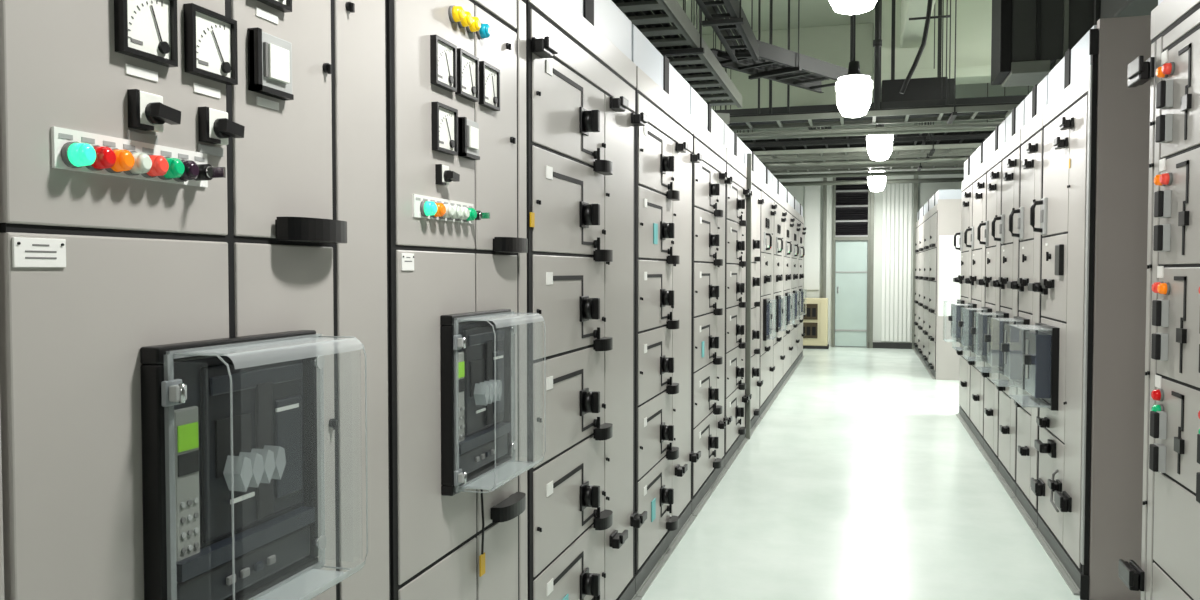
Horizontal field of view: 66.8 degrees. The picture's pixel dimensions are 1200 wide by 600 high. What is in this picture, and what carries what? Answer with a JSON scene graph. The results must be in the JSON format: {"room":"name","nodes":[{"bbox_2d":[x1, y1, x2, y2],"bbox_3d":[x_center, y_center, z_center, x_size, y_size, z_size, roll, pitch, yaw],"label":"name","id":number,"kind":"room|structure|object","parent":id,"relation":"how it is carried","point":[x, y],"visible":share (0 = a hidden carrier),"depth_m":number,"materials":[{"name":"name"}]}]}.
{"room":"electrical room","nodes":[
{"label":"electrical room","id":0,"kind":"room"},
{"bbox_2d":[652,0,873,73],"bbox_3d":[1.936,-3.658,6.614,7.200,0.150,19.200,1,2,16],"label":"ceiling","id":1,"kind":"structure","parent":0,"point":[813,13],"depth_m":12.01,"materials":[{"name":"concrete"}]},
{"bbox_2d":[614,0,741,107],"bbox_3d":[0.168,-2.553,5.388,0.740,1.980,5.400,1,2,16],"label":"cable tray","id":2,"kind":"object","parent":1,"relation":"hanging from","point":[675,14],"visible":0.44,"depth_m":5.79,"materials":[{"name":"metal"}]},
{"bbox_2d":[612,0,708,100],"bbox_3d":[0.199,-1.649,5.330,0.044,0.054,5.251,1,2,16],"label":"power cable","id":3,"kind":"object","parent":2,"relation":"in","point":[628,14],"visible":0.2,"depth_m":5.71,"materials":[{"name":"black plastic"}]},
{"bbox_2d":[622,0,714,100],"bbox_3d":[0.249,-1.648,5.315,0.044,0.052,5.251,1,2,16],"label":"power cable","id":4,"kind":"object","parent":2,"relation":"in","point":[638,13],"visible":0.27,"depth_m":5.72,"materials":[{"name":"black plastic"}]},
{"bbox_2d":[633,0,720,100],"bbox_3d":[0.300,-1.648,5.301,0.044,0.053,5.251,1,2,16],"label":"power cable","id":5,"kind":"object","parent":2,"relation":"in","point":[649,12],"visible":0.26,"depth_m":5.71,"materials":[{"name":"black plastic"}]},
{"bbox_2d":[643,0,726,100],"bbox_3d":[0.350,-1.647,5.287,0.044,0.052,5.250,1,2,16],"label":"power cable","id":6,"kind":"object","parent":2,"relation":"in","point":[653,11],"visible":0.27,"depth_m":5.72,"materials":[{"name":"black plastic"}]},
{"bbox_2d":[683,0,729,124],"bbox_3d":[0.736,-2.640,8.608,0.955,2.010,0.380,-1,2,-16],"label":"cable tray","id":7,"kind":"object","parent":1,"relation":"hanging from","point":[725,117],"visible":0.19,"depth_m":8.60,"materials":[{"name":"metal"}]},
{"bbox_2d":[695,0,758,61],"bbox_3d":[0.501,-2.618,4.770,0.260,1.810,4.400,1,2,16],"label":"cable tray","id":8,"kind":"object","parent":1,"relation":"hanging from","point":[712,19],"visible":1,"depth_m":5.99,"materials":[{"name":"metal"}]},
{"bbox_2d":[758,0,760,113],"bbox_3d":[1.660,-2.788,9.480,0.055,1.770,0.055,1,2,39],"label":"conduit","id":9,"kind":"object","parent":1,"relation":"hanging from","point":[759,1],"visible":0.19,"depth_m":9.47,"materials":[{"name":"metal"}]},
{"bbox_2d":[664,23,872,109],"bbox_3d":[1.978,-3.188,13.072,3.720,1.200,0.400,1,2,16],"label":"wall","id":10,"kind":"structure","parent":1,"relation":"attached to","point":[830,44],"depth_m":12.60,"materials":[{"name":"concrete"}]},
{"bbox_2d":[769,0,772,113],"bbox_3d":[1.775,-2.787,9.447,0.055,1.770,0.055,1,2,39],"label":"conduit","id":11,"kind":"object","parent":1,"relation":"hanging from","point":[771,1],"visible":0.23,"depth_m":9.45,"materials":[{"name":"metal"}]},
{"bbox_2d":[710,0,862,92],"bbox_3d":[1.636,-2.754,7.770,0.500,1.730,1.700,2,3,44],"label":"cable tray","id":12,"kind":"object","parent":1,"relation":"hanging from","point":[795,61],"visible":0.75,"depth_m":7.61,"materials":[{"name":"metal"}]},
{"bbox_2d":[717,51,812,82],"bbox_3d":[1.440,-1.976,7.776,0.045,0.054,1.400,2,3,44],"label":"power cable","id":13,"kind":"object","parent":12,"relation":"in","point":[719,54],"visible":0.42,"depth_m":7.64,"materials":[{"name":"black plastic"}]},
{"bbox_2d":[726,51,818,78],"bbox_3d":[1.501,-1.977,7.717,0.045,0.048,1.400,2,3,44],"label":"power cable","id":14,"kind":"object","parent":12,"relation":"in","point":[749,60],"visible":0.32,"depth_m":7.66,"materials":[{"name":"black plastic"}]},
{"bbox_2d":[735,49,829,79],"bbox_3d":[1.562,-1.973,7.658,0.045,0.053,1.401,2,3,44],"label":"power cable","id":15,"kind":"object","parent":12,"relation":"in","point":[740,51],"visible":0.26,"depth_m":7.44,"materials":[{"name":"black plastic"}]},
{"bbox_2d":[787,0,789,112],"bbox_3d":[1.956,-2.787,9.426,0.055,1.770,0.055,1,2,39],"label":"conduit","id":16,"kind":"object","parent":1,"relation":"hanging from","point":[788,86],"visible":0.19,"depth_m":9.42,"materials":[{"name":"metal"}]},
{"bbox_2d":[694,0,995,139],"bbox_3d":[2.917,-2.757,10.056,4.800,1.870,0.057,1,2,16],"label":"pipe","id":17,"kind":"object","parent":1,"relation":"hanging from","point":[973,128],"visible":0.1,"depth_m":10.05,"materials":[{"name":"metal"}]},
{"bbox_2d":[715,5,980,158],"bbox_3d":[3.249,-2.753,11.210,4.800,1.950,0.480,1,2,16],"label":"cable tray","id":18,"kind":"object","parent":1,"relation":"hanging from","point":[970,147],"visible":0.44,"depth_m":11.19,"materials":[{"name":"metal"}]},
{"bbox_2d":[726,68,973,163],"bbox_3d":[3.512,-2.792,12.122,4.800,1.930,0.480,1,2,16],"label":"cable tray","id":19,"kind":"object","parent":1,"relation":"hanging from","point":[955,154],"visible":0.2,"depth_m":12.04,"materials":[{"name":"metal"}]},
{"bbox_2d":[685,0,1018,129],"bbox_3d":[2.544,-2.675,8.760,4.800,1.950,0.580,1,2,16],"label":"cable tray","id":20,"kind":"object","parent":1,"relation":"hanging from","point":[954,110],"visible":0.45,"depth_m":8.73,"materials":[{"name":"metal"}]},
{"bbox_2d":[727,112,1006,125],"bbox_3d":[2.473,-1.795,8.991,4.550,0.054,0.046,1,2,16],"label":"power cable","id":21,"kind":"object","parent":20,"relation":"in","point":[1003,112],"visible":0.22,"depth_m":8.90,"materials":[{"name":"black plastic"}]},
{"bbox_2d":[729,111,1007,124],"bbox_3d":[2.453,-1.793,8.924,4.551,0.055,0.046,1,2,16],"label":"power cable","id":22,"kind":"object","parent":20,"relation":"in","point":[944,114],"visible":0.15,"depth_m":8.88,"materials":[{"name":"black plastic"}]},
{"bbox_2d":[730,102,1020,116],"bbox_3d":[2.376,-1.784,8.655,4.550,0.056,0.045,1,2,16],"label":"power cable","id":23,"kind":"object","parent":20,"relation":"in","point":[959,105],"visible":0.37,"depth_m":8.51,"materials":[{"name":"black plastic"}]},
{"bbox_2d":[850,15,853,61],"bbox_3d":[2.553,-2.780,9.223,0.055,1.770,0.055,1,2,39],"label":"conduit","id":24,"kind":"object","parent":1,"relation":"hanging from","point":[851,16],"visible":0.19,"depth_m":9.22,"materials":[{"name":"metal"}]},
{"bbox_2d":[740,123,964,172],"bbox_3d":[3.927,-2.863,13.562,4.800,1.880,0.480,1,2,16],"label":"cable tray","id":25,"kind":"object","parent":1,"relation":"hanging from","point":[957,164],"visible":0.44,"depth_m":13.52,"materials":[{"name":"metal"}]},
{"bbox_2d":[829,0,876,14],"bbox_3d":[1.224,-2.450,4.359,0.296,2.120,0.292,1,2,16],"label":"pendant lamp","id":26,"kind":"object","parent":1,"relation":"hanging from","point":[849,7],"visible":1,"depth_m":4.35,"materials":[{"name":"white"}]},
{"bbox_2d":[835,15,872,117],"bbox_3d":[2.057,-2.545,7.343,0.296,2.120,0.292,1,2,16],"label":"pendant lamp","id":27,"kind":"object","parent":1,"relation":"hanging from","point":[854,89],"visible":1,"depth_m":7.28,"materials":[{"name":"white"}]},
{"bbox_2d":[721,43,994,142],"bbox_3d":[3.374,-2.902,11.638,4.800,1.680,0.430,1,2,16],"label":"cable tray","id":28,"kind":"object","parent":1,"relation":"hanging from","point":[992,131],"visible":0.2,"depth_m":11.85,"materials":[{"name":"metal"}]},
{"bbox_2d":[691,0,1027,114],"bbox_3d":[2.793,-2.813,9.621,4.800,1.730,0.530,1,2,16],"label":"cable tray","id":29,"kind":"object","parent":1,"relation":"hanging from","point":[1016,98],"visible":0.13,"depth_m":9.35,"materials":[{"name":"metal"}]},
{"bbox_2d":[732,122,990,150],"bbox_3d":[3.706,-2.964,12.790,4.800,1.630,0.580,1,2,16],"label":"cable tray","id":30,"kind":"object","parent":1,"relation":"hanging from","point":[824,143],"visible":0.34,"depth_m":12.74,"materials":[{"name":"metal"}]},
{"bbox_2d":[751,139,983,147],"bbox_3d":[3.632,-2.243,13.009,4.550,0.054,0.046,1,2,16],"label":"power cable","id":31,"kind":"object","parent":30,"relation":"in","point":[975,139],"visible":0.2,"depth_m":12.83,"materials":[{"name":"black plastic"}]},
{"bbox_2d":[747,83,987,185],"bbox_3d":[4.356,-2.883,15.052,4.800,1.935,0.067,1,2,16],"label":"pipe","id":32,"kind":"object","parent":1,"relation":"hanging from","point":[926,180],"visible":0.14,"depth_m":15.04,"materials":[{"name":"metal"}]},
{"bbox_2d":[736,122,1001,136],"bbox_3d":[2.406,-2.585,8.283,4.800,2.100,0.038,1,2,16],"label":"pipe","id":33,"kind":"object","parent":1,"relation":"hanging from","point":[985,124],"visible":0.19,"depth_m":8.28,"materials":[{"name":"metal"}]},
{"bbox_2d":[713,30,1028,166],"bbox_3d":[3.318,-2.724,11.451,4.800,2.025,0.048,1,2,16],"label":"pipe","id":34,"kind":"object","parent":1,"relation":"hanging from","point":[953,159],"visible":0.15,"depth_m":11.46,"materials":[{"name":"metal"}]},
{"bbox_2d":[867,170,886,191],"bbox_3d":[4.350,-2.766,14.276,0.296,2.120,0.292,1,2,16],"label":"pendant lamp","id":35,"kind":"object","parent":1,"relation":"hanging from","point":[875,183],"visible":0.64,"depth_m":14.21,"materials":[{"name":"white"}]},
{"bbox_2d":[873,0,881,108],"bbox_3d":[2.802,-2.764,9.183,0.086,1.800,0.090,1,2,16],"label":"pipe","id":36,"kind":"object","parent":1,"relation":"hanging from","point":[877,43],"visible":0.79,"depth_m":9.17,"materials":[{"name":"metal"}]},
{"bbox_2d":[866,0,893,160],"bbox_3d":[3.160,-2.638,10.250,0.296,2.120,0.292,1,2,16],"label":"pendant lamp","id":37,"kind":"object","parent":1,"relation":"hanging from","point":[879,147],"visible":0.72,"depth_m":10.19,"materials":[{"name":"white"}]},
{"bbox_2d":[774,87,1004,178],"bbox_3d":[3.844,-2.799,13.275,4.800,1.990,0.057,1,2,16],"label":"pipe","id":38,"kind":"object","parent":1,"relation":"hanging from","point":[932,172],"visible":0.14,"depth_m":13.25,"materials":[{"name":"metal"}]},
{"bbox_2d":[881,0,953,101],"bbox_3d":[3.651,-2.905,10.465,0.780,1.600,0.500,1,2,16],"label":"box","id":39,"kind":"object","parent":1,"relation":"hanging from","point":[917,88],"visible":0.47,"depth_m":10.26,"materials":[{"name":"black metal"}]},
{"bbox_2d":[900,0,935,47],"bbox_3d":[3.266,-3.317,9.261,0.260,0.700,3.400,1,2,16],"label":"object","id":40,"kind":"structure","parent":1,"relation":"attached to","point":[911,30],"depth_m":9.92,"materials":[{"name":"concrete"}]},
{"bbox_2d":[900,0,949,93],"bbox_3d":[3.175,-2.502,8.897,0.460,0.950,0.044,1,2,16],"label":"loose cable","id":41,"kind":"object","parent":1,"relation":"hanging from","point":[928,17],"visible":1,"depth_m":8.89,"materials":[{"name":"black plastic"}]},
{"bbox_2d":[874,0,991,85],"bbox_3d":[5.051,-3.163,10.730,3.480,1.100,0.600,1,2,16],"label":"wall","id":42,"kind":"structure","parent":1,"relation":"attached to","point":[973,17],"depth_m":10.77,"materials":[{"name":"paint"}]},
{"bbox_2d":[991,0,1093,86],"bbox_3d":[3.536,-2.661,7.054,0.850,1.870,0.530,1,2,16],"label":"duct","id":43,"kind":"object","parent":1,"relation":"hanging from","point":[1029,38],"visible":0.59,"depth_m":6.90,"materials":[{"name":"black metal"}]},
{"bbox_2d":[1094,0,1157,24],"bbox_3d":[3.856,-2.302,5.375,1.260,0.940,2.200,1,2,16],"label":"duct","id":44,"kind":"object","parent":1,"relation":"hanging from","point":[1102,8],"visible":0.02,"depth_m":5.99,"materials":[{"name":"metal"}]},
{"bbox_2d":[641,346,1079,599],"bbox_3d":[1.936,1.165,6.768,7.200,0.100,19.200,1,2,16],"label":"floor","id":45,"kind":"structure","parent":0,"point":[862,479],"depth_m":5.14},
{"bbox_2d":[0,410,3,599],"bbox_3d":[-1.104,0.146,0.674,0.848,2.325,0.813,1,2,16],"label":"tall cabinet","id":46,"kind":"object","parent":45,"relation":"on","point":[1,505],"visible":1,"depth_m":0.96,"materials":[{"name":"metal"}]},
{"bbox_2d":[0,0,390,599],"bbox_3d":[-0.842,0.121,1.456,0.919,2.325,0.821,1,2,16],"label":"tall cabinet","id":47,"kind":"object","parent":45,"relation":"on","point":[194,316],"visible":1,"depth_m":1.22,"materials":[{"name":"metal"}]},
{"bbox_2d":[61,142,95,167],"bbox_3d":[-0.589,-0.165,1.032,0.027,0.030,0.029,1,2,16],"label":"lamp","id":48,"kind":"object","parent":47,"relation":"attached to","point":[73,154],"depth_m":1.02,"materials":[{"name":"teal plastic"}]},
{"bbox_2d":[86,145,115,170],"bbox_3d":[-0.581,-0.166,1.060,0.027,0.030,0.029,1,2,16],"label":"lamp","id":49,"kind":"object","parent":47,"relation":"attached to","point":[103,156],"depth_m":1.05,"materials":[{"name":"red plastic"}]},
{"bbox_2d":[105,148,134,172],"bbox_3d":[-0.573,-0.167,1.087,0.027,0.030,0.029,1,2,16],"label":"lamp","id":50,"kind":"object","parent":47,"relation":"attached to","point":[122,159],"depth_m":1.08,"materials":[{"name":"orange plastic"}]},
{"bbox_2d":[123,151,151,175],"bbox_3d":[-0.565,-0.168,1.114,0.027,0.030,0.029,1,2,16],"label":"lamp","id":51,"kind":"object","parent":47,"relation":"attached to","point":[140,162],"depth_m":1.11,"materials":[{"name":"white plastic"}]},
{"bbox_2d":[127,89,180,131],"bbox_3d":[-0.557,-0.236,1.140,0.034,0.046,0.053,1,2,16],"label":"switch","id":52,"kind":"object","parent":47,"relation":"attached to","point":[148,110],"depth_m":1.13,"materials":[{"name":"black plastic"}]},
{"bbox_2d":[141,154,168,177],"bbox_3d":[-0.557,-0.168,1.141,0.027,0.030,0.029,1,2,16],"label":"lamp","id":53,"kind":"object","parent":47,"relation":"attached to","point":[158,165],"depth_m":1.13,"materials":[{"name":"red plastic"}]},
{"bbox_2d":[158,157,184,179],"bbox_3d":[-0.550,-0.169,1.168,0.027,0.030,0.029,1,2,16],"label":"lamp","id":54,"kind":"object","parent":47,"relation":"attached to","point":[174,167],"depth_m":1.16,"materials":[{"name":"green plastic"}]},
{"bbox_2d":[173,159,198,181],"bbox_3d":[-0.542,-0.170,1.194,0.027,0.030,0.029,1,2,16],"label":"lamp","id":55,"kind":"object","parent":47,"relation":"attached to","point":[189,170],"depth_m":1.19,"materials":[{"name":"black plastic"}]},
{"bbox_2d":[194,164,225,180],"bbox_3d":[-0.524,-0.172,1.224,0.045,0.022,0.022,1,2,16],"label":"switch","id":56,"kind":"object","parent":47,"relation":"attached to","point":[207,172],"depth_m":1.22,"materials":[{"name":"black plastic"}]},
{"bbox_2d":[198,107,244,144],"bbox_3d":[-0.523,-0.240,1.259,0.034,0.046,0.053,1,2,16],"label":"switch","id":57,"kind":"object","parent":47,"relation":"attached to","point":[214,125],"depth_m":1.25,"materials":[{"name":"black plastic"}]},
{"bbox_2d":[386,0,545,599],"bbox_3d":[-0.624,0.097,2.212,0.919,2.325,0.750,1,2,16],"label":"tall cabinet","id":58,"kind":"object","parent":45,"relation":"on","point":[457,157],"visible":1,"depth_m":2.01,"materials":[{"name":"metal"}]},
{"bbox_2d":[420,200,436,216],"bbox_3d":[-0.349,-0.188,1.864,0.027,0.033,0.032,1,2,16],"label":"lamp","id":59,"kind":"object","parent":58,"relation":"attached to","point":[428,208],"depth_m":1.85,"materials":[{"name":"teal plastic"}]},
{"bbox_2d":[431,202,445,217],"bbox_3d":[-0.338,-0.189,1.903,0.027,0.033,0.032,1,2,16],"label":"lamp","id":60,"kind":"object","parent":58,"relation":"attached to","point":[441,208],"depth_m":1.90,"materials":[{"name":"orange plastic"}]},
{"bbox_2d":[439,203,453,218],"bbox_3d":[-0.327,-0.190,1.941,0.027,0.033,0.032,1,2,16],"label":"lamp","id":61,"kind":"object","parent":58,"relation":"attached to","point":[449,213],"depth_m":1.93,"materials":[{"name":"grey plastic"}]},
{"bbox_2d":[435,164,459,185],"bbox_3d":[-0.326,-0.267,1.946,0.034,0.042,0.048,1,2,16],"label":"switch","id":62,"kind":"object","parent":58,"relation":"attached to","point":[443,175],"depth_m":1.93,"materials":[{"name":"black plastic"}]},
{"bbox_2d":[447,205,461,219],"bbox_3d":[-0.316,-0.191,1.980,0.027,0.033,0.032,1,2,16],"label":"lamp","id":63,"kind":"object","parent":58,"relation":"attached to","point":[457,215],"depth_m":1.97,"materials":[{"name":"grey plastic"}]},
{"bbox_2d":[448,5,464,22],"bbox_3d":[-0.312,-0.627,1.994,0.027,0.037,0.037,1,2,16],"label":"lamp","id":64,"kind":"object","parent":58,"relation":"attached to","point":[456,14],"depth_m":1.98,"materials":[{"name":"yellow plastic"}]},
{"bbox_2d":[455,206,469,220],"bbox_3d":[-0.305,-0.192,2.018,0.027,0.033,0.032,1,2,16],"label":"lamp","id":65,"kind":"object","parent":58,"relation":"attached to","point":[465,215],"depth_m":2.01,"materials":[{"name":"grey plastic"}]},
{"bbox_2d":[457,11,472,27],"bbox_3d":[-0.300,-0.628,2.034,0.027,0.037,0.037,1,2,16],"label":"lamp","id":66,"kind":"object","parent":58,"relation":"attached to","point":[467,22],"depth_m":2.03,"materials":[{"name":"yellow plastic"}]},
{"bbox_2d":[463,207,476,221],"bbox_3d":[-0.294,-0.194,2.057,0.027,0.033,0.032,1,2,16],"label":"lamp","id":67,"kind":"object","parent":58,"relation":"attached to","point":[473,214],"depth_m":2.05,"materials":[{"name":"green plastic"}]},
{"bbox_2d":[466,17,480,32],"bbox_3d":[-0.288,-0.629,2.077,0.027,0.037,0.037,1,2,16],"label":"lamp","id":68,"kind":"object","parent":58,"relation":"attached to","point":[475,26],"depth_m":2.07,"materials":[{"name":"yellow plastic"}]},
{"bbox_2d":[479,490,484,576],"bbox_3d":[-0.280,0.522,2.152,0.012,0.260,0.028,1,2,16],"label":"tag","id":69,"kind":"object","parent":58,"relation":"hanging from","point":[482,556],"visible":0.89,"depth_m":2.15,"materials":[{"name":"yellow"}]},
{"bbox_2d":[476,23,490,39],"bbox_3d":[-0.271,-0.631,2.135,0.027,0.037,0.037,1,2,16],"label":"lamp","id":70,"kind":"object","parent":58,"relation":"attached to","point":[484,32],"depth_m":2.12,"materials":[{"name":"blue plastic"}]},
{"bbox_2d":[526,0,647,599],"bbox_3d":[-0.380,0.066,3.175,0.855,2.325,1.223,1,2,16],"label":"tall cabinet","id":71,"kind":"object","parent":45,"relation":"on","point":[582,517],"visible":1,"depth_m":2.92,"materials":[{"name":"metal"}]},
{"bbox_2d":[632,24,701,597],"bbox_3d":[-0.034,0.028,4.378,0.855,2.325,1.268,1,2,16],"label":"tall cabinet","id":72,"kind":"object","parent":45,"relation":"on","point":[665,158],"visible":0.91,"depth_m":4.10,"materials":[{"name":"metal"}]},
{"bbox_2d":[690,86,733,516],"bbox_3d":[0.313,-0.010,5.584,0.855,2.325,1.218,1,2,16],"label":"tall cabinet","id":73,"kind":"object","parent":45,"relation":"on","point":[710,176],"visible":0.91,"depth_m":5.36,"materials":[{"name":"metal"}]},
{"bbox_2d":[724,122,752,468],"bbox_3d":[0.638,-0.046,6.712,0.855,2.325,1.108,1,2,16],"label":"tall cabinet","id":74,"kind":"object","parent":45,"relation":"on","point":[737,192],"visible":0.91,"depth_m":6.53,"materials":[{"name":"metal"}]},
{"bbox_2d":[745,145,763,439],"bbox_3d":[0.937,-0.079,7.750,0.855,2.325,1.028,1,2,16],"label":"tall cabinet","id":75,"kind":"object","parent":45,"relation":"on","point":[753,204],"visible":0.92,"depth_m":7.55,"materials":[{"name":"metal"}]},
{"bbox_2d":[759,160,776,418],"bbox_3d":[1.272,-0.115,8.852,0.890,2.325,1.233,1,2,16],"label":"tall cabinet","id":76,"kind":"object","parent":45,"relation":"on","point":[766,400],"visible":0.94,"depth_m":8.54,"materials":[{"name":"metal"}]},
{"bbox_2d":[772,174,786,399],"bbox_3d":[1.615,-0.152,10.043,0.890,2.325,1.233,1,2,16],"label":"tall cabinet","id":77,"kind":"object","parent":45,"relation":"on","point":[779,220],"visible":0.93,"depth_m":9.74,"materials":[{"name":"metal"}]},
{"bbox_2d":[783,186,794,384],"bbox_3d":[1.958,-0.190,11.234,0.890,2.325,1.233,1,2,16],"label":"tall cabinet","id":78,"kind":"object","parent":45,"relation":"on","point":[788,225],"visible":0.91,"depth_m":10.91,"materials":[{"name":"metal"}]},
{"bbox_2d":[791,195,800,372],"bbox_3d":[2.301,-0.228,12.425,0.890,2.325,1.233,1,2,16],"label":"tall cabinet","id":79,"kind":"object","parent":45,"relation":"on","point":[795,248],"visible":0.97,"depth_m":12.11,"materials":[{"name":"metal"}]},
{"bbox_2d":[797,201,806,363],"bbox_3d":[2.644,-0.266,13.616,0.890,2.325,1.233,1,2,16],"label":"tall cabinet","id":80,"kind":"object","parent":45,"relation":"on","point":[801,233],"visible":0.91,"depth_m":13.30,"materials":[{"name":"metal"}]},
{"bbox_2d":[803,298,828,348],"bbox_3d":[3.699,0.399,15.741,0.505,0.860,0.440,1,2,16],"label":"base cabinet","id":81,"kind":"object","parent":45,"relation":"on","point":[815,322],"visible":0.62,"depth_m":15.53,"materials":[{"name":"beige metal"}]},
{"bbox_2d":[913,209,920,354],"bbox_3d":[5.561,-0.305,14.818,0.848,2.325,1.118,1,2,16],"label":"tall cabinet","id":82,"kind":"object","parent":45,"relation":"on","point":[917,263],"visible":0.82,"depth_m":14.83,"materials":[{"name":"metal"}]},
{"bbox_2d":[917,204,925,360],"bbox_3d":[5.249,-0.270,13.732,0.848,2.325,1.118,1,2,16],"label":"tall cabinet","id":83,"kind":"object","parent":45,"relation":"on","point":[923,209],"visible":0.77,"depth_m":13.74,"materials":[{"name":"metal"}]},
{"bbox_2d":[921,197,931,369],"bbox_3d":[4.936,-0.235,12.647,0.848,2.325,1.118,1,2,16],"label":"tall cabinet","id":84,"kind":"object","parent":45,"relation":"on","point":[925,356],"visible":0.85,"depth_m":12.65,"materials":[{"name":"metal"}]},
{"bbox_2d":[927,189,961,379],"bbox_3d":[4.620,-0.200,11.549,0.848,2.325,1.145,1,2,16],"label":"tall cabinet","id":85,"kind":"object","parent":45,"relation":"on","point":[945,213],"visible":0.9,"depth_m":11.09,"materials":[{"name":"metal"}]},
{"bbox_2d":[943,151,975,430],"bbox_3d":[3.507,-0.083,7.868,0.950,2.325,0.878,1,2,16],"label":"tall cabinet","id":86,"kind":"object","parent":45,"relation":"on","point":[963,415],"visible":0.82,"depth_m":8.00,"materials":[{"name":"metal"}]},
{"bbox_2d":[952,136,989,450],"bbox_3d":[3.263,-0.056,7.018,0.950,2.325,0.868,1,2,16],"label":"tall cabinet","id":87,"kind":"object","parent":45,"relation":"on","point":[976,431],"visible":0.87,"depth_m":7.13,"materials":[{"name":"metal"}]},
{"bbox_2d":[963,119,1005,471],"bbox_3d":[3.037,-0.031,6.235,0.950,2.325,0.738,1,2,16],"label":"tall cabinet","id":88,"kind":"object","parent":45,"relation":"on","point":[998,137],"visible":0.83,"depth_m":6.32,"materials":[{"name":"metal"}]},
{"bbox_2d":[976,99,1024,497],"bbox_3d":[2.834,-0.009,5.529,0.950,2.325,0.708,1,2,16],"label":"tall cabinet","id":89,"kind":"object","parent":45,"relation":"on","point":[1011,149],"visible":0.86,"depth_m":5.63,"materials":[{"name":"metal"}]},
{"bbox_2d":[991,75,1047,529],"bbox_3d":[2.640,0.013,4.857,0.950,2.325,0.668,1,2,16],"label":"tall cabinet","id":90,"kind":"object","parent":45,"relation":"on","point":[1025,500],"visible":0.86,"depth_m":4.94,"materials":[{"name":"metal"}]},
{"bbox_2d":[1009,25,1096,594],"bbox_3d":[2.412,0.038,4.065,0.950,2.325,0.958,1,2,16],"label":"tall cabinet","id":91,"kind":"object","parent":45,"relation":"on","point":[1053,358],"visible":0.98,"depth_m":4.10,"materials":[{"name":"metal"}]},
{"bbox_2d":[1080,15,1150,599],"bbox_3d":[2.349,0.052,3.554,0.828,2.330,0.049,1,2,16],"label":"end panel","id":92,"kind":"object","parent":45,"relation":"on","point":[1118,129],"visible":0.65,"depth_m":3.62,"materials":[{"name":"paint"}]},
{"bbox_2d":[1118,0,1199,599],"bbox_3d":[1.944,0.096,2.252,0.848,2.325,1.334,1,2,16],"label":"tall cabinet","id":93,"kind":"object","parent":45,"relation":"on","point":[1170,556],"visible":1,"depth_m":2.65,"materials":[{"name":"metal"}]},
{"bbox_2d":[1151,389,1163,400],"bbox_3d":[1.676,0.286,2.738,0.027,0.037,0.037,1,2,16],"label":"lamp","id":94,"kind":"object","parent":93,"relation":"on","point":[1158,395],"depth_m":2.73,"materials":[{"name":"red plastic"}]},
{"bbox_2d":[1152,281,1163,292],"bbox_3d":[1.680,-0.037,2.742,0.027,0.037,0.037,1,2,16],"label":"lamp","id":95,"kind":"object","parent":93,"relation":"attached to","point":[1154,286],"depth_m":2.74,"materials":[{"name":"red plastic"}]},
{"bbox_2d":[1156,66,1167,77],"bbox_3d":[1.680,-0.682,2.722,0.027,0.037,0.037,1,2,16],"label":"lamp","id":96,"kind":"object","parent":93,"relation":"attached to","point":[1159,73],"depth_m":2.71,"materials":[{"name":"orange plastic"}]},
{"bbox_2d":[1157,282,1170,294],"bbox_3d":[1.665,-0.034,2.690,0.027,0.037,0.037,1,2,16],"label":"lamp","id":97,"kind":"object","parent":93,"relation":"on","point":[1163,288],"depth_m":2.68,"materials":[{"name":"orange plastic"}]},
{"bbox_2d":[1159,172,1172,184],"bbox_3d":[1.665,-0.356,2.679,0.027,0.037,0.037,1,2,16],"label":"lamp","id":98,"kind":"object","parent":93,"relation":"on","point":[1166,178],"depth_m":2.67,"materials":[{"name":"red plastic"}]},
{"bbox_2d":[1162,62,1174,74],"bbox_3d":[1.665,-0.678,2.669,0.027,0.037,0.037,1,2,16],"label":"lamp","id":99,"kind":"object","parent":93,"relation":"on","point":[1168,68],"depth_m":2.66,"materials":[{"name":"red plastic"}]},
{"bbox_2d":[733,74,1034,346],"bbox_3d":[4.563,-1.524,15.816,7.200,4.700,0.200,1,2,16],"label":"wall","id":100,"kind":"structure","parent":0,"point":[926,191],"depth_m":15.65,"materials":[{"name":"paint"}]},
{"bbox_2d":[804,185,819,289],"bbox_3d":[3.714,-1.104,15.954,0.260,1.850,0.030,1,2,16],"label":"board","id":101,"kind":"object","parent":100,"relation":"attached to","point":[812,193],"visible":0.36,"depth_m":15.94,"materials":[{"name":"white"}]},
{"bbox_2d":[822,178,826,297],"bbox_3d":[3.919,-0.651,15.883,0.060,2.950,0.080,1,2,16],"label":"trim","id":102,"kind":"structure","parent":100,"relation":"attached to","point":[824,179],"depth_m":15.83,"materials":[{"name":"metal"}]},
{"bbox_2d":[832,176,870,347],"bbox_3d":[4.372,-0.685,15.830,0.640,3.020,0.130,1,2,16],"label":"door","id":103,"kind":"structure","parent":100,"relation":"in","point":[851,203],"depth_m":15.82,"materials":[{"name":"glass"}]},
{"bbox_2d":[869,191,873,347],"bbox_3d":[4.678,-0.644,15.665,0.060,2.950,0.080,1,2,16],"label":"trim","id":104,"kind":"structure","parent":100,"relation":"attached to","point":[872,192],"depth_m":15.63,"materials":[{"name":"metal"}]},
{"bbox_2d":[873,342,911,348],"bbox_3d":[5.739,0.789,15.421,2.280,0.100,0.050,1,2,16],"label":"baseboard","id":105,"kind":"structure","parent":100,"relation":"attached to","point":[888,345],"depth_m":15.60,"materials":[{"name":"grey"}]},
{"bbox_2d":[881,183,911,341],"bbox_3d":[5.076,-0.651,15.574,0.475,2.730,0.035,1,2,16],"label":"wall panel","id":106,"kind":"object","parent":100,"relation":"attached to","point":[907,199],"visible":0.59,"depth_m":15.56,"materials":[{"name":"white metal"}]},
{"bbox_2d":[912,175,917,348],"bbox_3d":[5.356,-0.638,15.470,0.070,2.950,0.080,1,2,16],"label":"trim","id":107,"kind":"structure","parent":100,"relation":"attached to","point":[915,194],"depth_m":15.43,"materials":[{"name":"metal"}]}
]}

